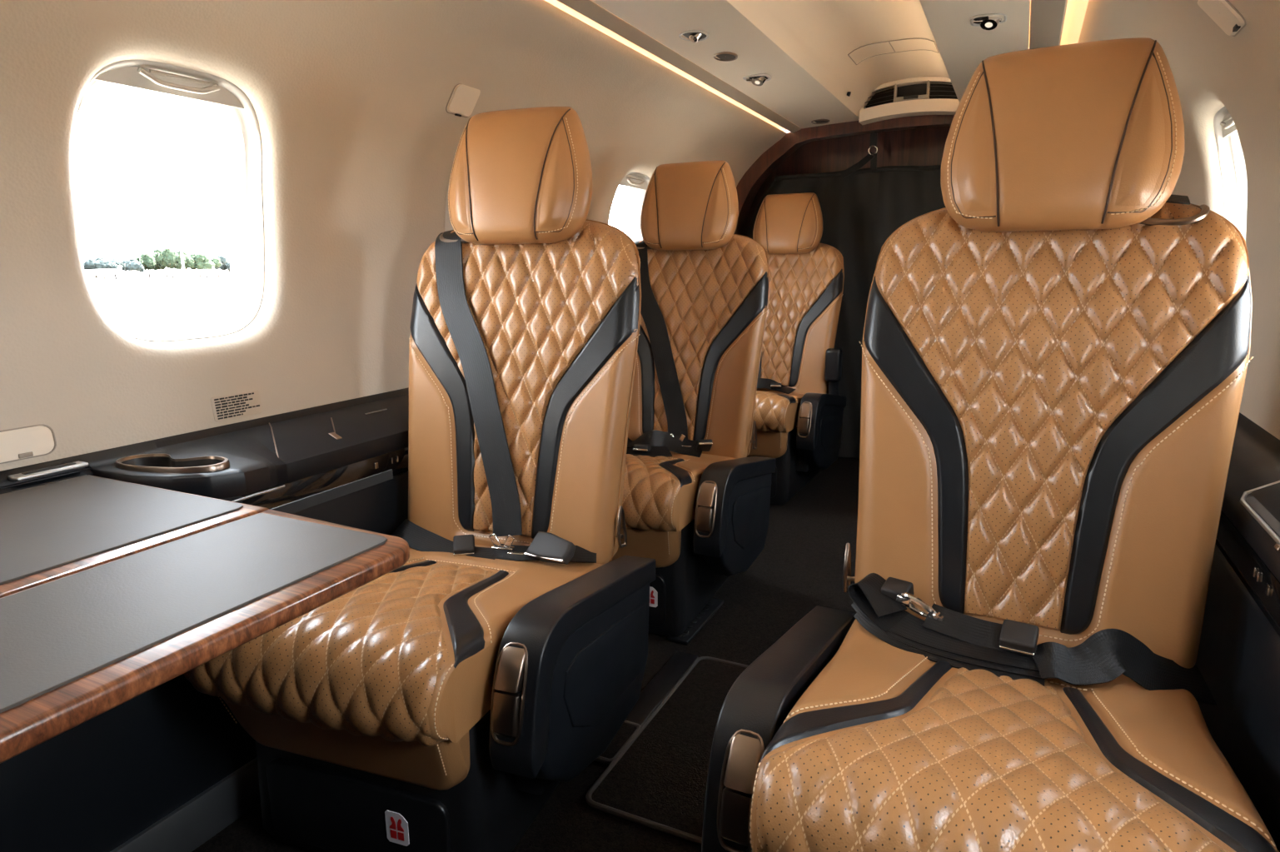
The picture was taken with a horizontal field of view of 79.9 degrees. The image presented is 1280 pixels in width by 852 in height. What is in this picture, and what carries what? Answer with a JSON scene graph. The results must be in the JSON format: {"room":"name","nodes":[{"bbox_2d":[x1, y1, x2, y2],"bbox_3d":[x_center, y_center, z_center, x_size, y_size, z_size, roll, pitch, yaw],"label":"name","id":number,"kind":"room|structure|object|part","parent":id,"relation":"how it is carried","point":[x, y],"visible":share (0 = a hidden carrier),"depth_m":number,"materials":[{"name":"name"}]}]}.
{"room":"aircraft cabin","nodes":[
{"label":"aircraft cabin","id":0,"kind":"room"},
{"bbox_2d":[0,0,786,471],"bbox_3d":[-0.499,-0.372,1.313,0.336,0.817,4.310,5,13,26],"label":"wall","id":1,"kind":"structure","parent":0,"point":[349,99],"depth_m":1.32,"materials":[{"name":"beige plastic"}]},
{"bbox_2d":[0,423,56,463],"bbox_3d":[-0.836,0.037,0.927,0.010,0.041,0.228,5,13,26],"label":"flap","id":2,"kind":"object","parent":1,"relation":"attached to","point":[25,442],"visible":1,"depth_m":1.00,"materials":[{"name":"beige plastic"}]},
{"bbox_2d":[72,59,264,341],"bbox_3d":[-0.720,-0.335,1.187,0.125,0.410,0.312,5,13,26],"label":"window","id":3,"kind":"structure","parent":1,"relation":"in","point":[235,114],"depth_m":1.27,"materials":[{"name":"grey plastic"}]},
{"bbox_2d":[94,66,244,109],"bbox_3d":[-0.688,-0.506,1.135,0.017,0.027,0.228,5,13,26],"label":"shade","id":4,"kind":"object","parent":3,"relation":"attached to","point":[167,80],"depth_m":1.13,"materials":[{"name":"grey plastic"}]},
{"bbox_3d":[-0.679,-0.507,1.130,0.010,0.020,0.123,5,13,26],"label":"shade handle","id":5,"kind":"part","parent":3,"relation":"part of","materials":[{"name":"grey plastic"}]},
{"bbox_2d":[210,389,262,422],"bbox_3d":[-0.668,-0.034,1.267,0.007,0.040,0.088,5,13,26],"label":"placard","id":6,"kind":"object","parent":1,"relation":"attached to","point":[230,406],"visible":1,"depth_m":1.26,"materials":[{"name":"beige"}]},
{"bbox_2d":[445,83,480,117],"bbox_3d":[-0.365,-0.672,1.581,0.042,0.055,0.078,5,13,26],"label":"access cover","id":7,"kind":"object","parent":1,"relation":"attached to","point":[462,100],"visible":1,"depth_m":1.57,"materials":[{"name":"beige plastic"}]},
{"bbox_2d":[619,172,650,241],"bbox_3d":[-0.053,-0.622,2.523,0.125,0.410,0.312,5,13,26],"label":"window","id":8,"kind":"structure","parent":1,"relation":"in","point":[639,182],"depth_m":2.60,"materials":[{"name":"grey plastic"}]},
{"bbox_2d":[619,174,647,189],"bbox_3d":[-0.022,-0.790,2.471,0.019,0.033,0.238,5,13,26],"label":"shade","id":9,"kind":"object","parent":8,"relation":"attached to","point":[640,181],"depth_m":2.47,"materials":[{"name":"grey plastic"}]},
{"bbox_3d":[-0.015,-0.788,2.468,0.010,0.020,0.123,5,13,26],"label":"shade handle","id":10,"kind":"part","parent":8,"relation":"part of","materials":[{"name":"grey plastic"}]},
{"bbox_2d":[557,0,801,133],"bbox_3d":[-0.481,-0.694,0.808,0.038,0.024,5.060,5,13,26],"label":"light strip","id":11,"kind":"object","parent":1,"relation":"attached to","point":[588,8],"depth_m":1.90,"materials":[{"name":"beige plastic"}]},
{"bbox_2d":[191,457,859,851],"bbox_3d":[-0.009,0.652,1.032,1.500,0.040,5.560,5,13,26],"label":"floor","id":12,"kind":"structure","parent":0,"point":[799,569],"depth_m":1.83,"materials":[{"name":"carpet"}]},
{"bbox_2d":[0,387,408,851],"bbox_3d":[-0.820,0.390,0.790,0.223,0.584,4.280,5,13,26],"label":"console","id":13,"kind":"object","parent":12,"relation":"on","point":[168,768],"visible":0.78,"depth_m":1.09,"materials":[{"name":"black leather"},{"name":"black plastic"},{"name":"bronze metal"}]},
{"bbox_3d":[-0.776,0.059,1.004,0.024,0.006,0.085,5,13,26],"label":"slot plate","id":14,"kind":"part","parent":13,"relation":"part of","materials":[{"name":"metal"}]},
{"bbox_3d":[-1.223,0.544,0.080,0.137,0.439,2.622,5,13,26],"label":"panel","id":15,"kind":"part","parent":13,"relation":"part of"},
{"bbox_3d":[-0.853,0.635,0.859,0.145,0.075,4.280,5,13,26],"label":"kick plate","id":16,"kind":"part","parent":13,"relation":"part of","materials":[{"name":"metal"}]},
{"bbox_2d":[0,469,409,763],"bbox_3d":[-0.652,0.196,0.576,0.593,0.072,1.165,5,13,26],"label":"folding table","id":17,"kind":"object","parent":13,"relation":"attached to","point":[112,591],"visible":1,"depth_m":0.68,"materials":[{"name":"brown wood"}]},
{"bbox_3d":[-0.282,0.177,1.969,0.137,0.363,1.655,5,13,26],"label":"panel","id":18,"kind":"part","parent":13,"relation":"part of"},
{"bbox_2d":[373,462,378,468],"bbox_3d":[-0.492,0.074,1.423,0.004,0.012,0.008,5,13,26],"label":"socket","id":19,"kind":"object","parent":13,"relation":"attached to","point":[376,464],"depth_m":1.42,"materials":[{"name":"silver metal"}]},
{"bbox_2d":[184,106,655,851],"bbox_3d":[-0.285,0.039,1.179,0.518,1.096,0.704,4,13,19],"label":"seat","id":20,"kind":"object","parent":12,"relation":"on","point":[438,703],"visible":0.91,"depth_m":1.24,"materials":[{"name":"beige leather"}]},
{"bbox_3d":[-0.355,0.276,1.091,0.395,0.127,0.395,4,13,19],"label":"quilted panel","id":21,"kind":"part","parent":20,"relation":"part of","materials":[{"name":"beige leather"}]},
{"bbox_3d":[-0.305,0.443,1.262,0.376,0.271,0.500,4,13,19],"label":"seat","id":22,"kind":"part","parent":20,"relation":"part of","materials":[{"name":"black leather"}]},
{"bbox_3d":[-0.319,-0.442,1.351,0.041,0.200,0.077,-2,12,-9],"label":"panel","id":23,"kind":"part","parent":20,"relation":"part of","materials":[{"name":"beige leather"}]},
{"bbox_2d":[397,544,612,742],"bbox_3d":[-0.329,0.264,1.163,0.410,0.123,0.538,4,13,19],"label":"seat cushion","id":24,"kind":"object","parent":20,"relation":"on","point":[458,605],"depth_m":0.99,"materials":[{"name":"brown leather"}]},
{"bbox_3d":[-0.228,0.202,1.315,0.068,0.031,0.020,4,13,19],"label":"latch plate","id":25,"kind":"part","parent":20,"relation":"part of","materials":[{"name":"silver metal"}]},
{"bbox_3d":[-0.223,-0.070,1.400,0.458,0.604,0.203,4,13,19],"label":"backrest","id":26,"kind":"part","parent":20,"relation":"part of","materials":[{"name":"beige leather"}]},
{"bbox_3d":[-0.228,-0.089,1.383,0.439,0.556,0.151,4,13,19],"label":"quilted panel","id":27,"kind":"part","parent":20,"relation":"part of","materials":[{"name":"beige leather"}]},
{"bbox_3d":[-0.137,-0.431,1.287,0.077,0.200,0.041,-11,16,-40],"label":"panel","id":28,"kind":"part","parent":20,"relation":"part of","materials":[{"name":"beige leather"}]},
{"bbox_3d":[-0.080,0.300,1.143,0.062,0.178,0.472,4,13,19],"label":"armrest","id":29,"kind":"part","parent":20,"relation":"part of","materials":[{"name":"black leather"}]},
{"bbox_3d":[-0.074,0.375,1.170,0.052,0.270,0.438,4,13,19],"label":"panel","id":30,"kind":"part","parent":20,"relation":"part of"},
{"bbox_2d":[594,720,640,764],"bbox_3d":[-0.047,0.558,1.355,0.065,0.010,0.122,5,13,26],"label":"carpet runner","id":31,"kind":"object","parent":12,"relation":"on","point":[628,729],"visible":0.58,"depth_m":1.35,"materials":[{"name":"grey"}]},
{"bbox_2d":[625,651,697,726],"bbox_3d":[0.041,0.522,1.529,0.050,0.008,0.285,5,13,26],"label":"track cover","id":32,"kind":"object","parent":12,"relation":"on","point":[668,676],"visible":0.78,"depth_m":1.52,"materials":[{"name":"black"}]},
{"bbox_2d":[585,656,748,844],"bbox_3d":[0.180,0.558,1.345,0.365,0.010,0.510,5,13,26],"label":"floor mat","id":33,"kind":"object","parent":12,"relation":"on","point":[658,781],"visible":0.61,"depth_m":1.29,"materials":[{"name":"carpet"}]},
{"bbox_2d":[612,160,776,636],"bbox_3d":[0.041,-0.114,1.894,0.518,1.096,0.704,5,13,24],"label":"seat","id":34,"kind":"object","parent":12,"relation":"on","point":[694,503],"visible":0.78,"depth_m":2.00,"materials":[{"name":"brown leather"}]},
{"bbox_3d":[-0.039,0.121,1.812,0.395,0.127,0.395,5,13,24],"label":"quilted panel","id":35,"kind":"part","parent":34,"relation":"part of","materials":[{"name":"beige leather"}]},
{"bbox_3d":[0.027,-0.596,2.068,0.041,0.200,0.077,-2,12,-5],"label":"panel","id":36,"kind":"part","parent":34,"relation":"part of","materials":[{"name":"beige leather"}]},
{"bbox_3d":[0.107,0.036,2.028,0.068,0.031,0.020,5,13,24],"label":"latch plate","id":37,"kind":"part","parent":34,"relation":"part of","materials":[{"name":"silver metal"}]},
{"bbox_2d":[629,450,737,531],"bbox_3d":[-0.007,0.110,1.882,0.410,0.123,0.538,5,13,24],"label":"seat cushion","id":38,"kind":"object","parent":34,"relation":"on","point":[665,485],"depth_m":1.63,"materials":[{"name":"brown leather"}]},
{"bbox_3d":[0.021,0.289,1.979,0.376,0.271,0.500,5,13,24],"label":"seat","id":39,"kind":"part","parent":34,"relation":"part of","materials":[{"name":"black plastic"}]},
{"bbox_3d":[0.121,-0.223,2.110,0.458,0.604,0.203,5,13,24],"label":"backrest","id":40,"kind":"part","parent":34,"relation":"part of","materials":[{"name":"beige leather"}]},
{"bbox_3d":[0.115,-0.242,2.094,0.439,0.556,0.151,5,13,24],"label":"quilted panel","id":41,"kind":"part","parent":34,"relation":"part of","materials":[{"name":"beige leather"}]},
{"bbox_3d":[0.204,-0.582,1.991,0.077,0.200,0.041,-9,15,-36],"label":"panel","id":42,"kind":"part","parent":34,"relation":"part of","materials":[{"name":"beige leather"}]},
{"bbox_3d":[0.239,0.150,1.843,0.062,0.178,0.472,5,13,24],"label":"armrest","id":43,"kind":"part","parent":34,"relation":"part of","materials":[{"name":"black leather"}]},
{"bbox_3d":[0.246,0.225,1.870,0.052,0.270,0.438,5,13,24],"label":"panel","id":44,"kind":"part","parent":34,"relation":"part of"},
{"bbox_2d":[667,597,723,644],"bbox_3d":[0.136,0.460,1.818,0.050,0.010,0.240,5,13,26],"label":"rail","id":45,"kind":"object","parent":12,"relation":"on","point":[713,605],"visible":0.76,"depth_m":1.79,"materials":[{"name":"black plastic"}]},
{"bbox_2d":[747,192,846,504],"bbox_3d":[0.476,-0.317,2.839,0.518,1.096,0.704,6,13,27],"label":"seat","id":46,"kind":"object","parent":12,"relation":"on","point":[799,424],"visible":0.65,"depth_m":2.94,"materials":[{"name":"brown leather"}]},
{"bbox_3d":[0.478,-0.799,3.013,0.041,0.200,0.077,-1,12,-2],"label":"panel","id":47,"kind":"part","parent":46,"relation":"part of","materials":[{"name":"beige leather"}]},
{"bbox_3d":[0.388,-0.082,2.761,0.395,0.127,0.395,6,13,27],"label":"quilted panel","id":48,"kind":"part","parent":46,"relation":"part of","materials":[{"name":"beige leather"}]},
{"bbox_2d":[757,390,804,432],"bbox_3d":[0.424,-0.093,2.830,0.410,0.123,0.538,6,13,27],"label":"seat cushion","id":49,"kind":"object","parent":46,"relation":"on","point":[777,410],"depth_m":2.55,"materials":[{"name":"brown leather"}]},
{"bbox_3d":[0.455,0.087,2.925,0.376,0.271,0.500,6,13,27],"label":"seat","id":50,"kind":"part","parent":46,"relation":"part of","materials":[{"name":"brown leather"}]},
{"bbox_3d":[0.569,-0.425,3.050,0.458,0.604,0.203,6,13,27],"label":"backrest","id":51,"kind":"part","parent":46,"relation":"part of","materials":[{"name":"beige leather"}]},
{"bbox_3d":[0.562,-0.444,3.033,0.439,0.556,0.151,6,13,27],"label":"quilted panel","id":52,"kind":"part","parent":46,"relation":"part of","materials":[{"name":"beige leather"}]},
{"bbox_3d":[0.649,-0.782,2.925,0.077,0.200,0.041,-8,14,-32],"label":"panel","id":53,"kind":"part","parent":46,"relation":"part of","materials":[{"name":"beige leather"}]},
{"bbox_3d":[0.666,-0.050,2.776,0.062,0.178,0.472,6,13,27],"label":"armrest","id":54,"kind":"part","parent":46,"relation":"part of","materials":[{"name":"black leather"}]},
{"bbox_3d":[0.674,0.025,2.803,0.052,0.270,0.438,6,13,27],"label":"panel","id":55,"kind":"part","parent":46,"relation":"part of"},
{"bbox_2d":[701,37,1278,851],"bbox_3d":[0.398,0.102,0.848,0.516,1.096,0.704,5,13,26],"label":"seat","id":56,"kind":"object","parent":12,"relation":"on","point":[1055,353],"visible":1,"depth_m":0.94,"materials":[{"name":"beige leather"}]},
{"bbox_3d":[0.198,0.351,0.987,0.062,0.178,0.472,5,13,26],"label":"armrest","id":57,"kind":"part","parent":56,"relation":"part of","materials":[{"name":"black leather"}]},
{"bbox_3d":[0.374,0.241,1.016,0.066,0.031,0.023,9,15,39],"label":"latch plate","id":58,"kind":"part","parent":56,"relation":"part of","materials":[{"name":"silver metal"}]},
{"bbox_3d":[0.438,-0.376,1.002,0.041,0.200,0.077,-1,12,-2],"label":"panel","id":59,"kind":"part","parent":56,"relation":"part of","materials":[{"name":"beige leather"}]},
{"bbox_3d":[0.352,0.341,0.749,0.395,0.127,0.395,5,13,26],"label":"quilted panel","id":60,"kind":"part","parent":56,"relation":"part of","materials":[{"name":"beige leather"}]},
{"bbox_2d":[750,618,1277,851],"bbox_3d":[0.388,0.330,0.818,0.410,0.123,0.538,5,13,26],"label":"seat cushion","id":61,"kind":"object","parent":56,"relation":"on","point":[894,734],"depth_m":0.72,"materials":[{"name":"beige leather"}]},
{"bbox_3d":[0.530,-0.002,1.039,0.458,0.604,0.203,5,13,26],"label":"backrest","id":62,"kind":"part","parent":56,"relation":"part of","materials":[{"name":"beige leather"}]},
{"bbox_3d":[0.523,-0.021,1.023,0.439,0.556,0.151,5,13,26],"label":"quilted panel","id":63,"kind":"part","parent":56,"relation":"part of","materials":[{"name":"beige leather"}]},
{"bbox_3d":[0.611,-0.360,0.915,0.077,0.200,0.041,-8,14,-33],"label":"panel","id":64,"kind":"part","parent":56,"relation":"part of","materials":[{"name":"beige leather"}]},
{"bbox_2d":[1195,412,1279,851],"bbox_3d":[0.552,0.428,0.545,0.122,0.584,5.040,5,13,26],"label":"console","id":65,"kind":"object","parent":12,"relation":"on","point":[1238,657],"visible":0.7,"depth_m":0.92,"materials":[{"name":"black plastic"},{"name":"black leather"},{"name":"polished metal"}]},
{"bbox_2d":[1253,567,1257,577],"bbox_3d":[0.725,0.172,0.899,0.004,0.012,0.003,5,13,26],"label":"socket","id":66,"kind":"object","parent":65,"relation":"attached to","point":[1255,569],"depth_m":0.90,"materials":[{"name":"silver metal"}]},
{"bbox_2d":[1256,571,1260,582],"bbox_3d":[0.718,0.175,0.885,0.004,0.012,0.003,5,13,26],"label":"socket","id":67,"kind":"object","parent":65,"relation":"attached to","point":[1258,573],"depth_m":0.88,"materials":[{"name":"silver metal"}]},
{"bbox_2d":[1239,480,1279,544],"bbox_3d":[0.574,0.168,0.533,0.060,0.036,0.978,5,13,26],"label":"tray","id":68,"kind":"object","parent":65,"relation":"on","point":[1259,505],"depth_m":0.91,"materials":[{"name":"metal"}]},
{"bbox_2d":[1265,583,1271,596],"bbox_3d":[0.701,0.183,0.850,0.004,0.012,0.008,5,13,26],"label":"socket","id":69,"kind":"object","parent":65,"relation":"attached to","point":[1268,586],"depth_m":0.85,"materials":[{"name":"silver metal"}]},
{"bbox_2d":[590,0,1030,128],"bbox_3d":[-0.109,-0.740,0.613,0.790,0.159,5.060,5,13,26],"label":"ceiling","id":70,"kind":"structure","parent":0,"point":[804,46],"depth_m":1.99,"materials":[{"name":"beige plastic"}]},
{"bbox_2d":[678,29,708,42],"bbox_3d":[0.126,-0.909,1.783,0.068,0.028,0.080,5,13,26],"label":"outlet","id":71,"kind":"object","parent":70,"relation":"attached to","point":[694,36],"visible":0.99,"depth_m":1.77,"materials":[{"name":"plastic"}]},
{"bbox_2d":[682,32,706,39],"bbox_3d":[0.126,-0.911,1.783,0.059,0.001,0.069,5,13,26],"label":"grille","id":72,"kind":"object","parent":71,"relation":"attached to","point":[687,35],"depth_m":1.77,"materials":[{"name":"silver metal"}]},
{"bbox_2d":[713,51,737,61],"bbox_3d":[0.220,-0.952,1.965,0.060,0.008,0.080,5,13,26],"label":"speaker","id":73,"kind":"object","parent":70,"relation":"attached to","point":[724,56],"visible":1,"depth_m":1.96},
{"bbox_2d":[716,54,736,59],"bbox_3d":[0.220,-0.951,1.965,0.052,0.001,0.069,5,13,26],"label":"grille","id":74,"kind":"object","parent":73,"relation":"attached to","point":[723,57],"depth_m":1.97,"materials":[{"name":"grey metal"}]},
{"bbox_2d":[742,73,771,85],"bbox_3d":[0.336,-0.994,2.194,0.072,0.027,0.076,5,13,26],"label":"recessed light","id":75,"kind":"object","parent":70,"relation":"in","point":[759,79],"visible":0.99,"depth_m":2.18,"materials":[{"name":"grey plastic"}]},
{"bbox_2d":[544,0,1088,131],"bbox_3d":[-0.087,-0.652,0.621,1.080,0.062,5.060,5,13,26],"label":"cove","id":76,"kind":"object","parent":70,"relation":"attached to","point":[1076,9],"visible":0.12,"depth_m":1.80,"materials":[{"name":"beige"}]},
{"bbox_2d":[811,119,829,124],"bbox_3d":[0.679,-1.147,2.875,0.068,0.008,0.080,5,13,26],"label":"speaker","id":77,"kind":"object","parent":70,"relation":"attached to","point":[819,121],"visible":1,"depth_m":2.87},
{"bbox_2d":[814,120,827,123],"bbox_3d":[0.679,-1.146,2.875,0.059,0.001,0.069,5,13,26],"label":"grille","id":78,"kind":"object","parent":77,"relation":"attached to","point":[817,122],"depth_m":2.89,"materials":[{"name":"grey metal"}]},
{"bbox_2d":[847,38,938,64],"bbox_3d":[0.775,-1.148,2.334,0.249,0.027,0.138,5,13,26],"label":"ceiling hatch","id":79,"kind":"object","parent":70,"relation":"attached to","point":[859,54],"visible":1,"depth_m":2.33,"materials":[{"name":"beige plastic"}]},
{"bbox_2d":[858,76,959,124],"bbox_3d":[0.988,-1.187,2.782,0.350,0.135,0.096,5,13,26],"label":"ceiling vent","id":80,"kind":"object","parent":70,"relation":"in","point":[920,96],"visible":0.8,"depth_m":2.76,"materials":[{"name":"beige plastic"}]},
{"bbox_2d":[970,13,1006,29],"bbox_3d":[0.770,-0.894,1.688,0.074,0.028,0.078,5,13,26],"label":"recessed light","id":81,"kind":"object","parent":70,"relation":"in","point":[986,22],"visible":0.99,"depth_m":1.68,"materials":[{"name":"grey plastic"}]},
{"bbox_3d":[0.771,-0.886,1.688,0.016,0.008,0.014,5,13,26],"label":"bulb","id":82,"kind":"part","parent":81,"relation":"part of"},
{"bbox_2d":[733,114,954,237],"bbox_3d":[1.082,-0.564,3.072,1.600,1.480,0.300,5,13,26],"label":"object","id":83,"kind":"structure","parent":0,"point":[918,146],"depth_m":3.12,"materials":[{"name":"brown wood"}]},
{"bbox_2d":[747,164,946,458],"bbox_3d":[1.073,-0.429,3.080,1.378,1.194,0.050,5,13,26],"label":"curtain","id":84,"kind":"object","parent":83,"relation":"hanging from","point":[860,210],"visible":0.23,"depth_m":3.12,"materials":[{"name":"black fabric"}]},
{"bbox_2d":[841,132,877,178],"bbox_3d":[0.861,-1.073,3.000,0.146,0.185,0.019,7,14,32],"label":"strap","id":85,"kind":"object","parent":83,"relation":"hanging from","point":[871,156],"visible":0.87,"depth_m":2.98,"materials":[{"name":"black fabric"}]},
{"bbox_2d":[1077,0,1279,439],"bbox_3d":[0.496,-0.195,0.427,0.336,0.817,5.060,5,13,26],"label":"wall","id":86,"kind":"structure","parent":0,"point":[1212,69],"depth_m":1.28,"materials":[{"name":"beige plastic"}]},
{"bbox_2d":[1029,0,1067,49],"bbox_3d":[0.278,-0.625,0.444,0.067,0.024,5.060,5,13,26],"label":"trim","id":87,"kind":"structure","parent":86,"relation":"attached to","point":[1047,17],"depth_m":1.67,"materials":[{"name":"beige plastic"}]},
{"bbox_2d":[1196,0,1246,36],"bbox_3d":[0.883,-0.627,1.160,0.056,0.059,0.084,5,13,26],"label":"access cover","id":88,"kind":"object","parent":86,"relation":"attached to","point":[1229,19],"visible":1,"depth_m":1.15,"materials":[{"name":"beige plastic"}]},
{"bbox_2d":[1213,105,1247,239],"bbox_3d":[1.194,-0.421,1.510,0.125,0.410,0.312,5,13,26],"label":"window","id":89,"kind":"structure","parent":86,"relation":"in","point":[1232,161],"depth_m":1.61,"materials":[{"name":"grey plastic"}]},
{"bbox_3d":[1.153,-0.595,1.493,0.010,0.020,0.123,5,13,26],"label":"shade handle","id":90,"kind":"part","parent":89,"relation":"part of","materials":[{"name":"grey plastic"}]},
{"bbox_2d":[1221,113,1236,138],"bbox_3d":[1.160,-0.595,1.489,0.019,0.033,0.238,5,13,26],"label":"shade","id":91,"kind":"object","parent":89,"relation":"attached to","point":[1228,127],"depth_m":1.53,"materials":[{"name":"grey plastic"}]},
{"label":"outside","id":92,"kind":"structure","parent":0,"visible":0},
{"bbox_2d":[86,270,229,324],"bbox_3d":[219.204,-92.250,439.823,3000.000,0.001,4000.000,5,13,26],"label":"ground","id":93,"kind":"structure","parent":92,"point":[177,299],"depth_m":63.36,"materials":[{"name":"white"}]},
{"bbox_2d":[84,256,118,279],"bbox_3d":[-136.227,-39.971,193.219,6.200,5.718,5.544,0,12,1],"label":"tree","id":94,"kind":"object","parent":93,"relation":"on","point":[99,262],"visible":0.91,"depth_m":192.10,"materials":[{"name":"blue plant"}]},
{"bbox_3d":[-136.237,-40.968,193.009,6.200,3.680,5.544,0,12,1],"label":"crown","id":95,"kind":"part","parent":94,"relation":"part of","materials":[{"name":"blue plant"}]},
{"bbox_2d":[84,264,123,281],"bbox_3d":[-117.247,-32.970,164.828,9.649,3.335,8.103,-9,14,-34],"label":"aircraft","id":96,"kind":"object","parent":93,"relation":"on","point":[91,273],"visible":0.64,"depth_m":164.71,"materials":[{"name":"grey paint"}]},
{"bbox_2d":[108,257,125,278],"bbox_3d":[-138.942,-41.822,202.595,6.367,5.535,6.192,4,13,21],"label":"tree","id":97,"kind":"object","parent":93,"relation":"on","point":[117,261],"visible":0.44,"depth_m":201.29,"materials":[{"name":"blue plant"}]},
{"bbox_3d":[-138.819,-42.570,202.352,4.258,3.973,7.480,-3,12,-12],"label":"crown","id":98,"kind":"part","parent":97,"relation":"part of","materials":[{"name":"blue plant"}]},
{"bbox_2d":[118,258,129,272],"bbox_3d":[-141.702,-43.565,210.813,5.521,5.618,6.174,-3,12,-9],"label":"tree","id":99,"kind":"object","parent":93,"relation":"on","point":[121,259],"visible":0.13,"depth_m":208.96,"materials":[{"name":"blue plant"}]},
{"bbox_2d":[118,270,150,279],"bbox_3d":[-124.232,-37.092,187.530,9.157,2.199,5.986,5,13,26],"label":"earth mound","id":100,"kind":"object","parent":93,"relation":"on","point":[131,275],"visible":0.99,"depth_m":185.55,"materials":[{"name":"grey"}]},
{"bbox_2d":[124,258,144,272],"bbox_3d":[-130.309,-40.596,197.042,6.286,5.258,6.114,1,12,6],"label":"tree","id":101,"kind":"object","parent":93,"relation":"on","point":[132,264],"visible":0.95,"depth_m":194.79,"materials":[{"name":"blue plant"}]},
{"bbox_2d":[134,252,164,278],"bbox_3d":[-132.070,-43.239,205.606,6.512,6.941,6.607,7,14,31],"label":"tree","id":102,"kind":"object","parent":93,"relation":"on","point":[148,261],"visible":0.79,"depth_m":205.04,"materials":[{"name":"green plant"}]},
{"bbox_2d":[152,247,165,278],"bbox_3d":[-134.449,-45.966,215.029,6.445,8.450,9.220,2,12,13],"label":"tree","id":103,"kind":"object","parent":93,"relation":"on","point":[156,251],"visible":0.15,"depth_m":213.78,"materials":[{"name":"green plant"}]},
{"bbox_2d":[149,265,185,279],"bbox_3d":[-106.298,-34.429,171.838,7.047,3.105,5.916,-8,14,-30],"label":"aircraft","id":104,"kind":"object","parent":93,"relation":"on","point":[167,273],"visible":0.97,"depth_m":171.28,"materials":[{"name":"grey paint"}]},
{"bbox_2d":[154,247,186,278],"bbox_3d":[-123.180,-42.829,200.362,6.928,8.131,6.828,-8,14,-32],"label":"tree","id":105,"kind":"object","parent":93,"relation":"on","point":[169,258],"visible":0.98,"depth_m":199.56,"materials":[{"name":"green plant"}]},
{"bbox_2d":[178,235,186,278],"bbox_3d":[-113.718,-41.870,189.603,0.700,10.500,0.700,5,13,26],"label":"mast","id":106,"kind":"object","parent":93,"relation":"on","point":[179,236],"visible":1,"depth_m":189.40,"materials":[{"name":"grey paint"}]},
{"bbox_2d":[174,249,190,277],"bbox_3d":[-125.182,-44.785,210.454,6.297,7.846,9.007,0,12,2],"label":"tree","id":107,"kind":"object","parent":93,"relation":"on","point":[185,255],"visible":0.18,"depth_m":209.24,"materials":[{"name":"green plant"}]},
{"bbox_2d":[188,253,197,277],"bbox_3d":[-128.897,-46.127,219.211,6.512,6.941,6.607,-2,12,-5],"label":"tree","id":108,"kind":"object","parent":93,"relation":"on","point":[192,256],"visible":0.11,"depth_m":218.29,"materials":[{"name":"green plant"}]},
{"bbox_3d":[-128.631,-47.016,218.389,4.533,4.868,7.523,5,13,25],"label":"crown","id":109,"kind":"part","parent":108,"relation":"part of","materials":[{"name":"green plant"}]},
{"bbox_2d":[185,266,215,279],"bbox_3d":[-102.171,-35.624,177.616,6.040,2.990,5.070,-7,14,-29],"label":"aircraft","id":110,"kind":"object","parent":93,"relation":"on","point":[202,272],"visible":1,"depth_m":177.01,"materials":[{"name":"grey paint"}]},
{"bbox_2d":[184,253,221,278],"bbox_3d":[-117.552,-43.227,205.629,8.584,6.639,6.000,-7,14,-29],"label":"tree","id":111,"kind":"object","parent":93,"relation":"on","point":[201,261],"visible":0.96,"depth_m":203.79,"materials":[{"name":"green plant"}]},
{"bbox_3d":[-116.980,-43.700,205.014,4.656,5.471,9.425,8,15,36],"label":"crown","id":112,"kind":"part","parent":111,"relation":"part of","materials":[{"name":"green plant"}]},
{"bbox_2d":[214,254,227,277],"bbox_3d":[-118.986,-44.864,214.505,5.663,6.220,6.333,2,12,12],"label":"tree","id":113,"kind":"object","parent":93,"relation":"on","point":[223,260],"visible":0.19,"depth_m":214.04,"materials":[{"name":"blue plant"}]},
{"bbox_3d":[-118.996,-45.949,214.278,5.663,4.003,6.333,2,12,12],"label":"crown","id":114,"kind":"part","parent":113,"relation":"part of","materials":[{"name":"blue plant"}]},
{"bbox_2d":[219,258,230,274],"bbox_3d":[-120.147,-46.303,223.071,6.367,5.535,6.192,-4,12,-16],"label":"tree","id":115,"kind":"object","parent":93,"relation":"on","point":[227,266],"visible":0.5,"depth_m":221.86,"materials":[{"name":"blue plant"}]}
]}

